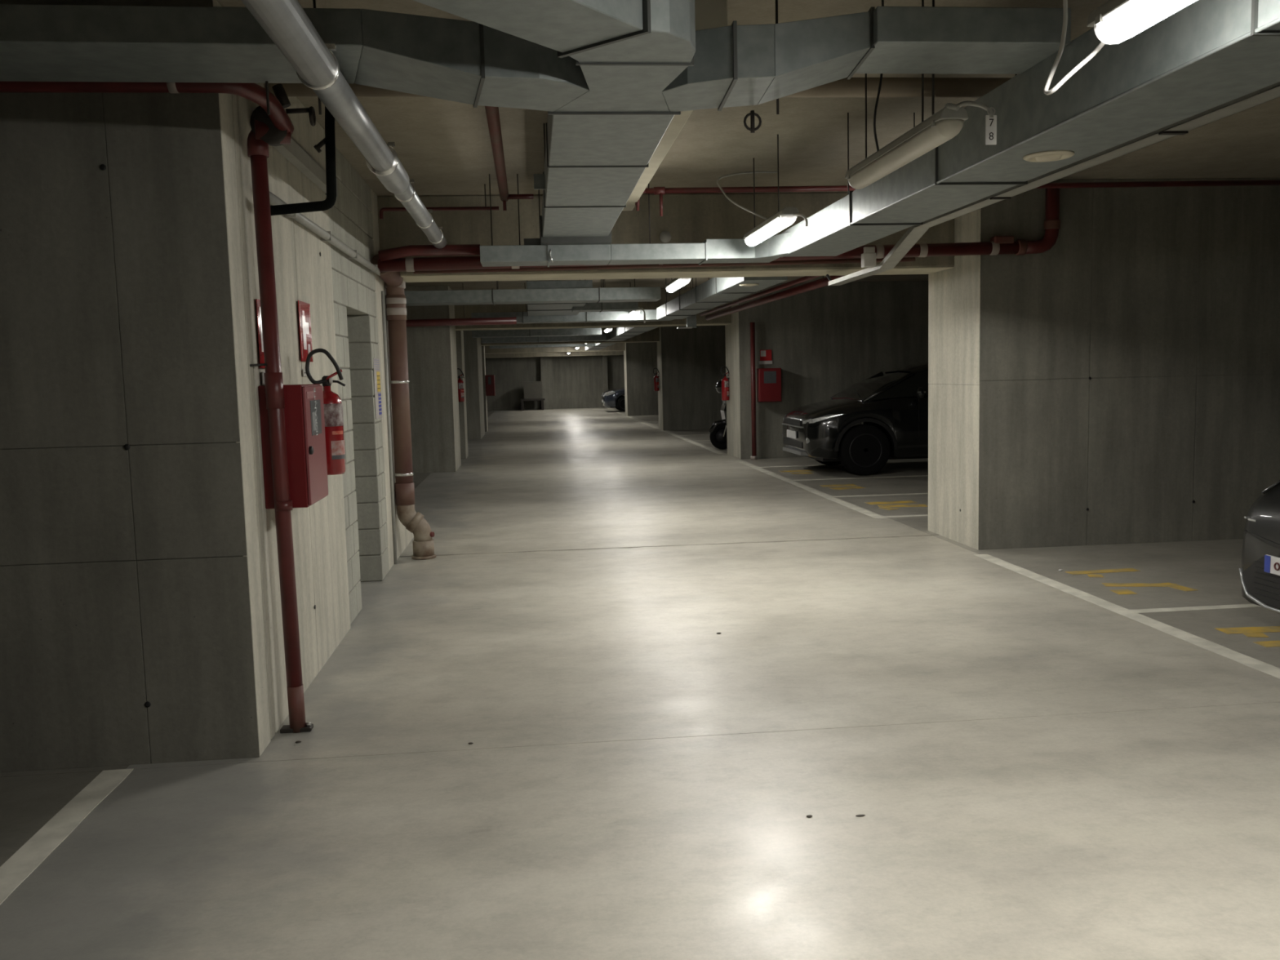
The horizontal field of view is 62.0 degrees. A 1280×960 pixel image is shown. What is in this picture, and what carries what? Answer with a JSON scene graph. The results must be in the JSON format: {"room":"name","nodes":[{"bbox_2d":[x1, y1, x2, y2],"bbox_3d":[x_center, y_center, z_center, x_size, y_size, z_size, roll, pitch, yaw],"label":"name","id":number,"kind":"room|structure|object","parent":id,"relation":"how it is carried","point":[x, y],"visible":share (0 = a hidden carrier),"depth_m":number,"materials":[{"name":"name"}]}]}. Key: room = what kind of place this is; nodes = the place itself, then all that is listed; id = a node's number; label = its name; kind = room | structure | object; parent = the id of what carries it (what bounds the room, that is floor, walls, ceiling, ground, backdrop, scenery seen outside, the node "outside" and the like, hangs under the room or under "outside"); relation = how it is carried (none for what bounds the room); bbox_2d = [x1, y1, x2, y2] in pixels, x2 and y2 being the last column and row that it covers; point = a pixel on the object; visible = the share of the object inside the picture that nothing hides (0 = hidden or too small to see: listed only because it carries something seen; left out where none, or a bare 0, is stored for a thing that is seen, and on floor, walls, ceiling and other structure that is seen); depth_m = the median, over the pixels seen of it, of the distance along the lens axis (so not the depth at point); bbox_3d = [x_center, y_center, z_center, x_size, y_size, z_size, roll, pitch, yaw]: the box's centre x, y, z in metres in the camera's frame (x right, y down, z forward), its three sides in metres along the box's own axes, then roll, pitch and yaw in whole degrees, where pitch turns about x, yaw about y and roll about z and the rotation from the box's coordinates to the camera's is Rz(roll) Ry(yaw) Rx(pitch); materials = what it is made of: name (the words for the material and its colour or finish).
{"room":"parking garage","nodes":[
{"label":"parking garage","id":0,"kind":"room"},
{"bbox_2d":[0,0,279,772],"bbox_3d":[-4.497,-0.263,4.015,5.862,2.960,0.349,-2,6,-6],"label":"wall","id":1,"kind":"structure","parent":0,"point":[136,620],"depth_m":4.12,"materials":[{"name":"concrete"}]},
{"bbox_2d":[240,83,351,727],"bbox_3d":[-4.602,-0.363,5.041,5.861,2.960,2.017,-2,6,-6],"label":"wall","id":2,"kind":"structure","parent":0,"point":[303,270],"depth_m":5.40,"materials":[{"name":"concrete"}]},
{"bbox_2d":[255,298,264,368],"bbox_3d":[-1.617,-0.626,4.581,0.005,0.290,0.200,-2,6,-6],"label":"sign","id":3,"kind":"object","parent":2,"relation":"attached to","point":[258,301],"visible":0.41,"depth_m":4.50,"materials":[{"name":"plastic"}]},
{"bbox_2d":[261,371,265,384],"bbox_3d":[-1.610,-0.438,4.580,0.004,0.055,0.120,-2,6,-6],"label":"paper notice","id":4,"kind":"object","parent":2,"relation":"attached to","point":[262,372],"visible":0.44,"depth_m":4.53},
{"bbox_2d":[257,383,328,509],"bbox_3d":[-1.516,-0.159,4.703,0.203,0.522,0.410,-2,6,-6],"label":"cabinet","id":5,"kind":"object","parent":2,"relation":"attached to","point":[304,410],"visible":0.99,"depth_m":4.52,"materials":[{"name":"red metal"}]},
{"bbox_2d":[249,107,337,196],"bbox_3d":[-1.695,-1.608,5.320,0.060,0.100,1.690,-2,6,-6],"label":"cable tray","id":6,"kind":"object","parent":2,"relation":"attached to","point":[294,153],"visible":0.46,"depth_m":5.36,"materials":[{"name":"grey metal"}]},
{"bbox_2d":[302,369,306,376],"bbox_3d":[-1.696,-0.544,5.409,0.004,0.035,0.160,-2,6,-6],"label":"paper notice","id":7,"kind":"object","parent":2,"relation":"attached to","point":[304,371],"visible":0.53,"depth_m":5.35,"materials":[{"name":"paper"}]},
{"bbox_2d":[297,300,312,361],"bbox_3d":[-1.700,-0.753,5.413,0.005,0.300,0.270,-2,6,-6],"label":"sign","id":8,"kind":"object","parent":2,"relation":"attached to","point":[304,319],"visible":0.94,"depth_m":5.39,"materials":[{"name":"plastic"}]},
{"bbox_2d":[305,348,346,475],"bbox_3d":[-1.558,-0.333,5.191,0.248,0.612,0.137,-2,6,-6],"label":"fire extinguisher","id":9,"kind":"object","parent":2,"relation":"attached to","point":[332,403],"visible":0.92,"depth_m":5.15,"materials":[{"name":"red metal"}]},
{"bbox_2d":[268,77,1279,97],"bbox_3d":[1.621,-1.892,5.131,6.638,0.090,0.090,-2,6,-6],"label":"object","id":10,"kind":"structure","parent":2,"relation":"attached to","point":[854,86],"depth_m":5.05,"materials":[{"name":"metal"}]},
{"bbox_2d":[484,106,533,210],"bbox_3d":[-0.723,-1.863,6.056,0.242,0.132,3.500,-2,6,-6],"label":"pipe","id":11,"kind":"object","parent":10,"relation":"attached to","point":[492,113],"visible":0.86,"depth_m":6.17,"materials":[{"name":"metal"}]},
{"bbox_2d":[324,144,389,624],"bbox_3d":[-2.003,-0.649,7.259,0.202,2.960,1.895,-2,6,-6],"label":"wall","id":12,"kind":"structure","parent":0,"point":[350,218],"depth_m":7.75,"materials":[{"name":"concrete"}]},
{"bbox_2d":[269,191,380,275],"bbox_3d":[-1.808,-1.415,6.469,0.054,0.052,3.950,-2,6,-6],"label":"conduit","id":13,"kind":"object","parent":12,"relation":"attached to","point":[325,235],"visible":0.65,"depth_m":5.89,"materials":[{"name":"grey plastic"}]},
{"bbox_2d":[373,357,382,418],"bbox_3d":[-1.975,-0.691,8.017,0.005,0.450,0.310,-2,6,-6],"label":"notice board","id":14,"kind":"object","parent":12,"relation":"attached to","point":[375,361],"visible":1,"depth_m":8.00,"materials":[{"name":"metal"}]},
{"bbox_2d":[484,355,624,410],"bbox_3d":[-4.015,-4.614,47.715,15.700,3.050,0.205,-2,6,-6],"label":"wall","id":15,"kind":"structure","parent":0,"point":[577,380],"depth_m":47.67,"materials":[{"name":"concrete"}]},
{"bbox_2d":[0,407,1279,959],"bbox_3d":[-1.289,-0.522,21.531,15.700,0.203,53.000,-2,6,-6],"label":"floor","id":16,"kind":"structure","parent":0,"point":[1040,761],"depth_m":4.12,"materials":[{"name":"grey concrete"}]},
{"bbox_2d":[0,81,315,733],"bbox_3d":[-3.355,-0.184,4.116,4.147,2.708,0.467,-2,6,-6],"label":"standpipe","id":17,"kind":"object","parent":16,"relation":"on","point":[275,129],"visible":0.87,"depth_m":4.39,"materials":[{"name":"metal"}]},
{"bbox_2d":[370,188,413,569],"bbox_3d":[-2.616,-0.816,9.074,1.034,2.960,1.844,-2,6,-6],"label":"pillar","id":18,"kind":"structure","parent":16,"relation":"on","point":[403,536],"depth_m":8.47,"materials":[{"name":"concrete"}]},
{"bbox_2d":[381,290,397,564],"bbox_3d":[-2.022,-0.409,8.580,0.028,2.200,0.027,-2,6,-6],"label":"pipe","id":19,"kind":"object","parent":18,"relation":"attached to","point":[383,304],"visible":1,"depth_m":8.57,"materials":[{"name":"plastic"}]},
{"bbox_2d":[371,253,435,559],"bbox_3d":[-1.869,-0.522,8.493,0.319,2.434,0.866,-2,6,-6],"label":"drain pipe","id":20,"kind":"object","parent":18,"relation":"attached to","point":[415,522],"visible":0.98,"depth_m":8.76,"materials":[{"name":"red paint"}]},
{"bbox_2d":[385,294,406,320],"bbox_3d":[-1.999,-1.410,8.727,0.160,0.200,0.160,-2,6,-6],"label":"socket","id":21,"kind":"object","parent":20,"relation":"attached to","point":[396,309],"depth_m":8.66,"materials":[{"name":"plastic"}]},
{"bbox_2d":[394,481,414,505],"bbox_3d":[-1.962,0.112,8.880,0.160,0.180,0.160,-2,6,-6],"label":"socket","id":22,"kind":"object","parent":20,"relation":"attached to","point":[404,491],"depth_m":8.81,"materials":[{"name":"plastic"}]},
{"bbox_2d":[405,511,434,556],"bbox_3d":[-1.847,0.460,8.926,0.228,0.394,0.176,-2,6,-6],"label":"socket","id":23,"kind":"object","parent":20,"relation":"attached to","point":[423,543],"depth_m":8.86,"materials":[{"name":"plastic"}]},
{"bbox_2d":[404,285,461,473],"bbox_3d":[-5.909,-1.558,17.267,5.744,2.960,1.309,-2,6,-6],"label":"wall","id":24,"kind":"structure","parent":16,"relation":"on","point":[432,359],"depth_m":16.90,"materials":[{"name":"concrete"}]},
{"bbox_2d":[455,330,468,458],"bbox_3d":[-6.152,-1.791,19.649,5.745,2.960,0.699,-2,6,-6],"label":"pillar","id":25,"kind":"structure","parent":16,"relation":"on","point":[459,334],"depth_m":19.67,"materials":[{"name":"concrete"}]},
{"bbox_2d":[457,368,464,401],"bbox_3d":[-3.286,-1.742,19.508,0.145,0.612,0.195,1,6,19],"label":"fire extinguisher","id":26,"kind":"object","parent":25,"relation":"attached to","point":[460,383],"visible":0.66,"depth_m":19.45,"materials":[{"name":"red metal"}]},
{"bbox_2d":[462,330,484,439],"bbox_3d":[-6.849,-2.454,26.431,5.735,2.960,2.199,-2,6,-6],"label":"pillar","id":27,"kind":"structure","parent":16,"relation":"on","point":[472,346],"depth_m":25.66,"materials":[{"name":"concrete"}]},
{"bbox_2d":[481,346,488,431],"bbox_3d":[-5.143,-2.794,29.400,1.734,2.960,0.599,-2,6,-6],"label":"pillar","id":28,"kind":"structure","parent":16,"relation":"on","point":[482,347],"depth_m":29.25,"materials":[{"name":"concrete"}]},
{"bbox_2d":[484,374,495,395],"bbox_3d":[-4.157,-2.626,29.545,0.248,0.570,0.444,-2,6,-6],"label":"cabinet","id":29,"kind":"object","parent":28,"relation":"attached to","point":[490,379],"visible":1,"depth_m":29.33,"materials":[{"name":"metal"}]},
{"bbox_2d":[520,381,544,410],"bbox_3d":[-4.730,-3.708,46.874,1.050,1.250,0.500,-2,6,-6],"label":"chair","id":30,"kind":"object","parent":16,"relation":"on","point":[532,389],"visible":1,"depth_m":46.70,"materials":[{"name":"metal"}]},
{"bbox_2d":[540,356,553,409],"bbox_3d":[-4.162,-4.630,47.418,0.510,2.950,0.340,-2,6,-6],"label":"pillar","id":31,"kind":"structure","parent":16,"relation":"on","point":[546,373],"depth_m":47.27,"materials":[{"name":"concrete"}]},
{"bbox_2d":[601,355,608,407],"bbox_3d":[-1.564,-4.722,47.699,0.220,2.950,0.290,-2,6,-6],"label":"pillar","id":32,"kind":"structure","parent":16,"relation":"on","point":[604,357],"depth_m":47.56,"materials":[{"name":"concrete"}]},
{"bbox_2d":[601,386,625,412],"bbox_3d":[0.491,-3.522,42.729,4.030,1.454,2.080,-2,6,-6],"label":"car","id":33,"kind":"object","parent":16,"relation":"on","point":[615,397],"visible":0.3,"depth_m":41.77,"materials":[{"name":"paint"}]},
{"bbox_2d":[623,342,658,416],"bbox_3d":[2.136,-3.874,38.395,5.345,2.960,0.949,-2,6,-6],"label":"pillar","id":34,"kind":"structure","parent":16,"relation":"on","point":[640,358],"depth_m":37.73,"materials":[{"name":"concrete"}]},
{"bbox_2d":[657,324,725,430],"bbox_3d":[3.167,-2.896,28.395,5.325,2.960,0.949,-2,6,-6],"label":"wall","id":35,"kind":"structure","parent":16,"relation":"on","point":[690,362],"depth_m":27.76,"materials":[{"name":"concrete"}]},
{"bbox_2d":[653,368,659,391],"bbox_3d":[0.451,-2.672,28.265,0.210,0.612,0.137,-2,6,-6],"label":"fire extinguisher","id":36,"kind":"object","parent":35,"relation":"attached to","point":[656,387],"visible":0.98,"depth_m":28.22,"materials":[{"name":"red metal"}]},
{"bbox_2d":[708,400,727,449],"bbox_3d":[2.229,-1.276,20.486,1.857,1.340,0.765,-2,6,-6],"label":"scooter","id":37,"kind":"object","parent":16,"relation":"on","point":[717,431],"visible":0.29,"depth_m":20.42,"materials":[{"name":"rubber"}]},
{"bbox_2d":[715,379,721,392],"bbox_3d":[1.581,-1.796,20.366,0.282,0.250,0.278,-2,6,-6],"label":"helmet","id":38,"kind":"object","parent":37,"relation":"on","point":[718,386],"visible":0.4,"depth_m":20.28,"materials":[{"name":"black paint"}]},
{"bbox_2d":[750,322,757,459],"bbox_3d":[1.901,-1.491,17.904,0.120,2.300,0.120,-2,6,-6],"label":"standpipe","id":39,"kind":"object","parent":16,"relation":"on","point":[753,456],"visible":1,"depth_m":17.90,"materials":[{"name":"metal"}]},
{"bbox_2d":[724,280,928,459],"bbox_3d":[4.202,-1.964,18.851,5.205,2.960,1.259,-2,6,-6],"label":"wall","id":40,"kind":"structure","parent":16,"relation":"on","point":[826,340],"depth_m":18.10,"materials":[{"name":"concrete"}]},
{"bbox_2d":[720,365,728,400],"bbox_3d":[1.531,-1.721,18.924,0.210,0.612,0.137,-2,6,-6],"label":"fire extinguisher","id":41,"kind":"object","parent":40,"relation":"attached to","point":[725,381],"visible":1,"depth_m":18.88,"materials":[{"name":"red metal"}]},
{"bbox_2d":[759,349,772,364],"bbox_3d":[2.120,-2.077,17.978,0.230,0.240,0.011,-2,6,-6],"label":"sign","id":42,"kind":"object","parent":40,"relation":"attached to","point":[765,355],"visible":1,"depth_m":17.97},
{"bbox_2d":[756,368,781,401],"bbox_3d":[2.176,-1.601,17.932,0.380,0.560,0.208,-2,6,-6],"label":"cabinet","id":43,"kind":"object","parent":40,"relation":"attached to","point":[768,380],"visible":1,"depth_m":17.83,"materials":[{"name":"metal"}]},
{"bbox_2d":[782,362,928,475],"bbox_3d":[4.392,-1.002,15.833,4.385,1.619,2.180,-2,6,-6],"label":"suv","id":44,"kind":"object","parent":16,"relation":"on","point":[882,417],"visible":0.48,"depth_m":14.85,"materials":[{"name":"paint"}]},
{"bbox_2d":[783,417,801,426],"bbox_3d":[2.242,-0.856,15.628,0.032,0.075,0.960,-2,6,-6],"label":"grille","id":45,"kind":"object","parent":44,"relation":"attached to","point":[788,421],"depth_m":15.59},
{"bbox_2d":[805,437,809,444],"bbox_3d":[2.364,-0.552,14.943,0.055,0.090,0.090,-2,6,-6],"label":"fog lamp","id":46,"kind":"object","parent":44,"relation":"attached to","point":[807,439],"depth_m":14.91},
{"bbox_2d":[915,386,925,399],"bbox_3d":[3.886,-1.203,14.752,0.110,0.176,0.180,-2,6,-6],"label":"mirror","id":47,"kind":"object","parent":44,"relation":"attached to","point":[920,393],"depth_m":14.69,"materials":[{"name":"black paint"}]},
{"bbox_2d":[928,177,1279,550],"bbox_3d":[5.213,-1.033,9.322,5.130,2.960,1.114,-2,6,-6],"label":"wall","id":48,"kind":"structure","parent":16,"relation":"on","point":[1117,382],"depth_m":8.67,"materials":[{"name":"concrete"}]},
{"bbox_2d":[1239,480,1279,613],"bbox_3d":[5.532,0.089,5.452,4.241,1.464,2.080,-2,6,-6],"label":"car","id":49,"kind":"object","parent":16,"relation":"on","point":[1260,571],"visible":1,"depth_m":5.85,"materials":[{"name":"paint"}]},
{"bbox_2d":[1242,556,1279,608],"bbox_3d":[3.476,0.598,5.291,0.027,0.255,1.440,-2,6,-6],"label":"grille","id":50,"kind":"object","parent":49,"relation":"attached to","point":[1260,580],"depth_m":5.83,"materials":[{"name":"plastic"}]},
{"bbox_2d":[217,0,1279,289],"bbox_3d":[-1.366,-3.654,21.217,15.700,0.200,53.000,-2,6,-6],"label":"ceiling","id":51,"kind":"structure","parent":0,"point":[443,145],"depth_m":6.72,"materials":[{"name":"concrete"}]},
{"bbox_2d":[270,106,336,215],"bbox_3d":[-1.446,-1.508,4.548,0.323,0.740,0.049,-2,6,-6],"label":"insulated pipe","id":52,"kind":"object","parent":51,"relation":"hanging from","point":[329,140],"visible":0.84,"depth_m":4.56,"materials":[{"name":"rubber"}]},
{"bbox_2d":[313,137,325,152],"bbox_3d":[-1.365,-1.433,4.555,0.062,0.068,0.024,-5,7,-32],"label":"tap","id":53,"kind":"object","parent":52,"relation":"on","point":[322,142],"depth_m":4.55,"materials":[{"name":"metal"}]},
{"bbox_2d":[378,183,498,218],"bbox_3d":[-1.515,-2.100,8.023,0.894,0.250,0.028,-2,6,-6],"label":"pipe","id":54,"kind":"object","parent":51,"relation":"hanging from","point":[442,208],"visible":0.9,"depth_m":8.03,"materials":[{"name":"metal"}]},
{"bbox_2d":[405,286,516,326],"bbox_3d":[-4.311,-2.650,16.268,4.800,0.665,0.110,-2,6,-6],"label":"pipe","id":55,"kind":"object","parent":51,"relation":"hanging from","point":[511,320],"visible":0.47,"depth_m":16.41,"materials":[{"name":"metal"}]},
{"bbox_2d":[404,279,661,306],"bbox_3d":[-1.331,-2.331,12.159,3.100,0.625,0.420,-2,6,-6],"label":"duct","id":56,"kind":"object","parent":51,"relation":"hanging from","point":[600,295],"visible":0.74,"depth_m":12.01,"materials":[{"name":"metal"}]},
{"bbox_2d":[0,0,1071,133],"bbox_3d":[-1.681,-1.434,2.975,6.338,0.560,1.646,-2,6,-6],"label":"duct","id":57,"kind":"object","parent":51,"relation":"hanging from","point":[557,57],"visible":0.99,"depth_m":3.51,"materials":[{"name":"metal"}]},
{"bbox_2d":[240,0,447,248],"bbox_3d":[-0.916,-1.203,2.374,0.144,0.159,11.120,-2,6,-6],"label":"pipe","id":58,"kind":"object","parent":57,"relation":"hanging from","point":[286,22],"visible":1,"depth_m":3.49,"materials":[{"name":"metal"}]},
{"bbox_2d":[374,159,409,193],"bbox_3d":[-1.192,-1.473,5.077,0.132,0.132,0.580,-2,6,-6],"label":"socket","id":59,"kind":"object","parent":58,"relation":"attached to","point":[396,180],"depth_m":5.01,"materials":[{"name":"grey plastic"}]},
{"bbox_2d":[471,328,601,337],"bbox_3d":[-2.183,-3.343,22.477,2.700,0.630,0.420,-2,6,-6],"label":"duct","id":60,"kind":"object","parent":51,"relation":"hanging from","point":[563,331],"visible":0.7,"depth_m":22.31,"materials":[{"name":"metal"}]},
{"bbox_2d":[489,343,594,348],"bbox_3d":[-2.935,-4.265,31.803,3.100,0.620,0.420,-2,6,-6],"label":"duct","id":61,"kind":"object","parent":51,"relation":"hanging from","point":[562,344],"visible":0.48,"depth_m":31.64,"materials":[{"name":"metal"}]},
{"bbox_2d":[481,333,606,343],"bbox_3d":[-2.409,-3.761,26.655,3.100,0.620,0.420,-2,6,-6],"label":"duct","id":62,"kind":"object","parent":51,"relation":"hanging from","point":[602,337],"visible":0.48,"depth_m":26.49,"materials":[{"name":"metal"}]},
{"bbox_2d":[484,351,623,358],"bbox_3d":[-3.918,-5.696,46.359,15.680,0.631,0.500,-2,6,-6],"label":"beam","id":63,"kind":"structure","parent":51,"relation":"attached to","point":[598,353],"depth_m":46.17,"materials":[{"name":"concrete"}]},
{"bbox_2d":[484,342,625,354],"bbox_3d":[-3.058,-4.872,37.938,15.680,0.631,0.590,-2,6,-6],"label":"beam","id":64,"kind":"structure","parent":51,"relation":"attached to","point":[618,346],"depth_m":37.66,"materials":[{"name":"concrete"}]},
{"bbox_2d":[526,279,592,315],"bbox_3d":[-1.159,-2.623,14.547,0.790,0.530,4.250,-2,6,-6],"label":"duct","id":65,"kind":"object","parent":51,"relation":"hanging from","point":[561,308],"visible":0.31,"depth_m":14.01,"materials":[{"name":"metal"}]},
{"bbox_2d":[480,327,659,346],"bbox_3d":[-2.038,-3.894,27.937,15.680,0.631,0.590,-2,6,-6],"label":"beam","id":66,"kind":"structure","parent":51,"relation":"attached to","point":[652,335],"depth_m":27.85,"materials":[{"name":"concrete"}]},
{"bbox_2d":[471,284,673,324],"bbox_3d":[-1.068,-2.822,16.961,3.200,0.620,0.470,-2,6,-6],"label":"duct","id":67,"kind":"object","parent":51,"relation":"hanging from","point":[522,317],"visible":0.67,"depth_m":16.79,"materials":[{"name":"metal"}]},
{"bbox_2d":[454,287,731,330],"bbox_3d":[-1.078,-2.974,18.535,15.680,0.631,0.600,-2,6,-6],"label":"beam","id":68,"kind":"structure","parent":51,"relation":"attached to","point":[459,309],"depth_m":18.33,"materials":[{"name":"concrete"}]},
{"bbox_2d":[585,342,616,351],"bbox_3d":[-1.280,-4.428,33.067,0.470,0.630,8.200,-2,6,-6],"label":"duct","id":69,"kind":"object","parent":51,"relation":"hanging from","point":[597,346],"visible":0.46,"depth_m":32.22,"materials":[{"name":"metal"}]},
{"bbox_2d":[533,115,674,244],"bbox_3d":[-0.311,-1.775,5.840,0.550,0.520,3.828,-2,6,-6],"label":"duct","id":70,"kind":"object","parent":51,"relation":"hanging from","point":[593,164],"visible":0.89,"depth_m":5.09,"materials":[{"name":"metal"}]},
{"bbox_2d":[571,279,638,312],"bbox_3d":[-0.500,-2.643,14.840,0.900,0.580,0.420,-2,6,-6],"label":"duct","id":71,"kind":"object","parent":51,"relation":"hanging from","point":[606,306],"visible":0.5,"depth_m":14.68,"materials":[{"name":"metal"}]},
{"bbox_2d":[604,327,613,333],"bbox_3d":[-0.682,-3.430,22.622,0.112,0.558,1.210,-2,6,-6],"label":"lamp","id":72,"kind":"object","parent":51,"relation":"hanging from","point":[606,330],"visible":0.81,"depth_m":22.32,"materials":[{"name":"white"}]},
{"bbox_2d":[605,326,658,341],"bbox_3d":[-0.275,-3.464,23.215,0.470,0.630,7.700,-2,6,-6],"label":"duct","id":73,"kind":"object","parent":51,"relation":"hanging from","point":[619,334],"visible":0.62,"depth_m":22.72,"materials":[{"name":"metal"}]},
{"bbox_2d":[480,173,790,266],"bbox_3d":[-0.067,-1.903,7.676,2.175,0.642,0.677,-2,6,-6],"label":"duct","id":74,"kind":"object","parent":51,"relation":"hanging from","point":[532,253],"visible":0.96,"depth_m":7.71,"materials":[{"name":"metal"}]},
{"bbox_2d":[628,278,645,323],"bbox_3d":[-0.072,-2.765,16.558,0.170,0.700,1.269,-2,6,-6],"label":"lamp","id":75,"kind":"object","parent":51,"relation":"hanging from","point":[632,313],"visible":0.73,"depth_m":16.02,"materials":[{"name":"white"}]},
{"bbox_2d":[629,311,637,316],"bbox_3d":[-0.099,-2.588,16.603,0.100,0.055,1.120,-2,6,-6],"label":"diffuser","id":76,"kind":"object","parent":75,"relation":"attached to","point":[632,313],"depth_m":16.36,"materials":[{"name":"white"}]},
{"bbox_2d":[377,191,954,282],"bbox_3d":[2.283,-2.118,9.181,10.890,0.631,0.590,-2,6,-6],"label":"beam","id":77,"kind":"structure","parent":51,"relation":"attached to","point":[689,218],"depth_m":8.69,"materials":[{"name":"concrete"}]},
{"bbox_2d":[413,257,915,274],"bbox_3d":[0.243,-1.742,8.641,4.100,0.076,0.034,-2,6,-6],"label":"pipe","id":78,"kind":"object","parent":77,"relation":"attached to","point":[904,259],"visible":0.75,"depth_m":8.62,"materials":[{"name":"metal"}]},
{"bbox_2d":[659,231,671,243],"bbox_3d":[0.204,-1.974,8.650,0.096,0.094,0.060,-2,6,-6],"label":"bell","id":79,"kind":"object","parent":77,"relation":"attached to","point":[664,237],"visible":1,"depth_m":8.62,"materials":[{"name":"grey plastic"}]},
{"bbox_2d":[622,0,727,210],"bbox_3d":[0.022,-1.977,6.323,0.180,0.230,4.500,-2,6,-6],"label":"trim","id":80,"kind":"structure","parent":51,"relation":"attached to","point":[708,14],"depth_m":5.24,"materials":[{"name":"paint"}]},
{"bbox_2d":[665,277,691,292],"bbox_3d":[0.372,-2.224,10.627,0.112,0.615,1.210,-2,6,-6],"label":"lamp","id":81,"kind":"object","parent":51,"relation":"hanging from","point":[675,284],"visible":0.73,"depth_m":10.51,"materials":[{"name":"white"}]},
{"bbox_2d":[676,286,696,328],"bbox_3d":[0.694,-2.675,15.968,0.300,0.800,0.200,-2,6,-6],"label":"bracket","id":82,"kind":"object","parent":51,"relation":"hanging from","point":[691,321],"visible":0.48,"depth_m":16.00,"materials":[{"name":"metal"}]},
{"bbox_2d":[377,188,1060,271],"bbox_3d":[0.683,-1.937,8.147,5.293,0.606,0.124,-2,6,-6],"label":"pipe","id":83,"kind":"object","parent":51,"relation":"hanging from","point":[997,245],"visible":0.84,"depth_m":8.28,"materials":[{"name":"metal"}]},
{"bbox_2d":[377,244,479,261],"bbox_3d":[-1.554,-1.679,7.868,0.742,0.114,0.100,-2,6,-6],"label":"pipe","id":84,"kind":"object","parent":83,"relation":"attached to","point":[459,249],"visible":0.87,"depth_m":7.83,"materials":[{"name":"metal"}]},
{"bbox_2d":[863,246,875,253],"bbox_3d":[1.766,-1.764,8.235,0.080,0.070,0.108,-2,6,-6],"label":"junction box","id":85,"kind":"object","parent":83,"relation":"attached to","point":[867,249],"visible":0.61,"depth_m":8.18,"materials":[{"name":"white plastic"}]},
{"bbox_2d":[656,276,787,319],"bbox_3d":[0.804,-2.471,13.146,0.430,0.648,6.850,-2,6,-6],"label":"duct","id":86,"kind":"object","parent":51,"relation":"hanging from","point":[715,291],"visible":0.81,"depth_m":12.04,"materials":[{"name":"metal"}]},
{"bbox_2d":[716,134,808,246],"bbox_3d":[0.785,-1.859,6.865,0.464,0.610,1.253,-2,6,-6],"label":"lamp","id":87,"kind":"object","parent":51,"relation":"hanging from","point":[784,218],"visible":1,"depth_m":6.79,"materials":[{"name":"white"}]},
{"bbox_2d":[745,215,791,246],"bbox_3d":[0.839,-1.613,6.932,0.100,0.055,1.090,-2,6,-6],"label":"diffuser","id":88,"kind":"object","parent":87,"relation":"attached to","point":[775,224],"depth_m":6.84,"materials":[{"name":"white"}]},
{"bbox_2d":[699,275,845,320],"bbox_3d":[1.427,-2.463,13.034,0.187,0.672,6.608,-2,6,-8],"label":"pipe","id":89,"kind":"object","parent":51,"relation":"hanging from","point":[824,282],"visible":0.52,"depth_m":12.31,"materials":[{"name":"metal"}]},
{"bbox_2d":[844,0,993,189],"bbox_3d":[1.036,-1.575,4.192,0.155,0.653,1.236,-2,6,-8],"label":"lamp","id":90,"kind":"object","parent":51,"relation":"hanging from","point":[943,126],"visible":0.96,"depth_m":4.03,"materials":[{"name":"grey plastic"}]},
{"bbox_2d":[848,122,953,189],"bbox_3d":[1.037,-1.282,4.268,0.100,0.055,1.050,-2,6,-6],"label":"diffuser","id":91,"kind":"object","parent":90,"relation":"attached to","point":[930,135],"depth_m":4.16,"materials":[{"name":"plastic"}]},
{"bbox_2d":[985,106,996,144],"bbox_3d":[1.198,-1.208,3.631,0.040,0.126,0.006,-2,6,-6],"label":"tag","id":92,"kind":"object","parent":90,"relation":"hanging from","point":[990,122],"visible":1,"depth_m":3.63,"materials":[{"name":"white plastic"}]},
{"bbox_2d":[635,179,1279,216],"bbox_3d":[2.366,-2.074,7.831,4.819,0.208,0.116,-2,6,-4],"label":"pipe","id":93,"kind":"object","parent":51,"relation":"hanging from","point":[660,191],"visible":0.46,"depth_m":7.81,"materials":[{"name":"metal"}]},
{"bbox_2d":[781,0,1279,257],"bbox_3d":[1.844,-1.344,1.683,0.430,0.652,12.220,-2,6,-6],"label":"duct","id":94,"kind":"object","parent":51,"relation":"hanging from","point":[1206,55],"visible":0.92,"depth_m":3.71,"materials":[{"name":"metal"}]},
{"bbox_2d":[826,81,1279,285],"bbox_3d":[2.168,-1.401,2.663,0.205,0.750,13.107,-2,6,-5],"label":"cable tray","id":95,"kind":"object","parent":51,"relation":"hanging from","point":[914,233],"visible":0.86,"depth_m":4.71,"materials":[{"name":"metal"}]},
{"bbox_2d":[861,253,875,267],"bbox_3d":[1.661,-1.595,7.726,0.090,0.100,0.088,-2,6,-6],"label":"junction box","id":96,"kind":"object","parent":95,"relation":"attached to","point":[868,260],"visible":1,"depth_m":7.68,"materials":[{"name":"white plastic"}]},
{"bbox_2d":[1044,0,1196,94],"bbox_3d":[1.213,-1.349,2.290,0.146,0.733,1.461,-2,6,-6],"label":"lamp","id":97,"kind":"object","parent":51,"relation":"hanging from","point":[1115,21],"visible":1,"depth_m":2.60,"materials":[{"name":"white"}]},
{"bbox_2d":[1096,0,1196,44],"bbox_3d":[1.252,-1.077,2.163,0.100,0.055,1.060,-2,6,-6],"label":"diffuser","id":98,"kind":"object","parent":97,"relation":"attached to","point":[1123,20],"depth_m":2.56,"materials":[{"name":"white"}]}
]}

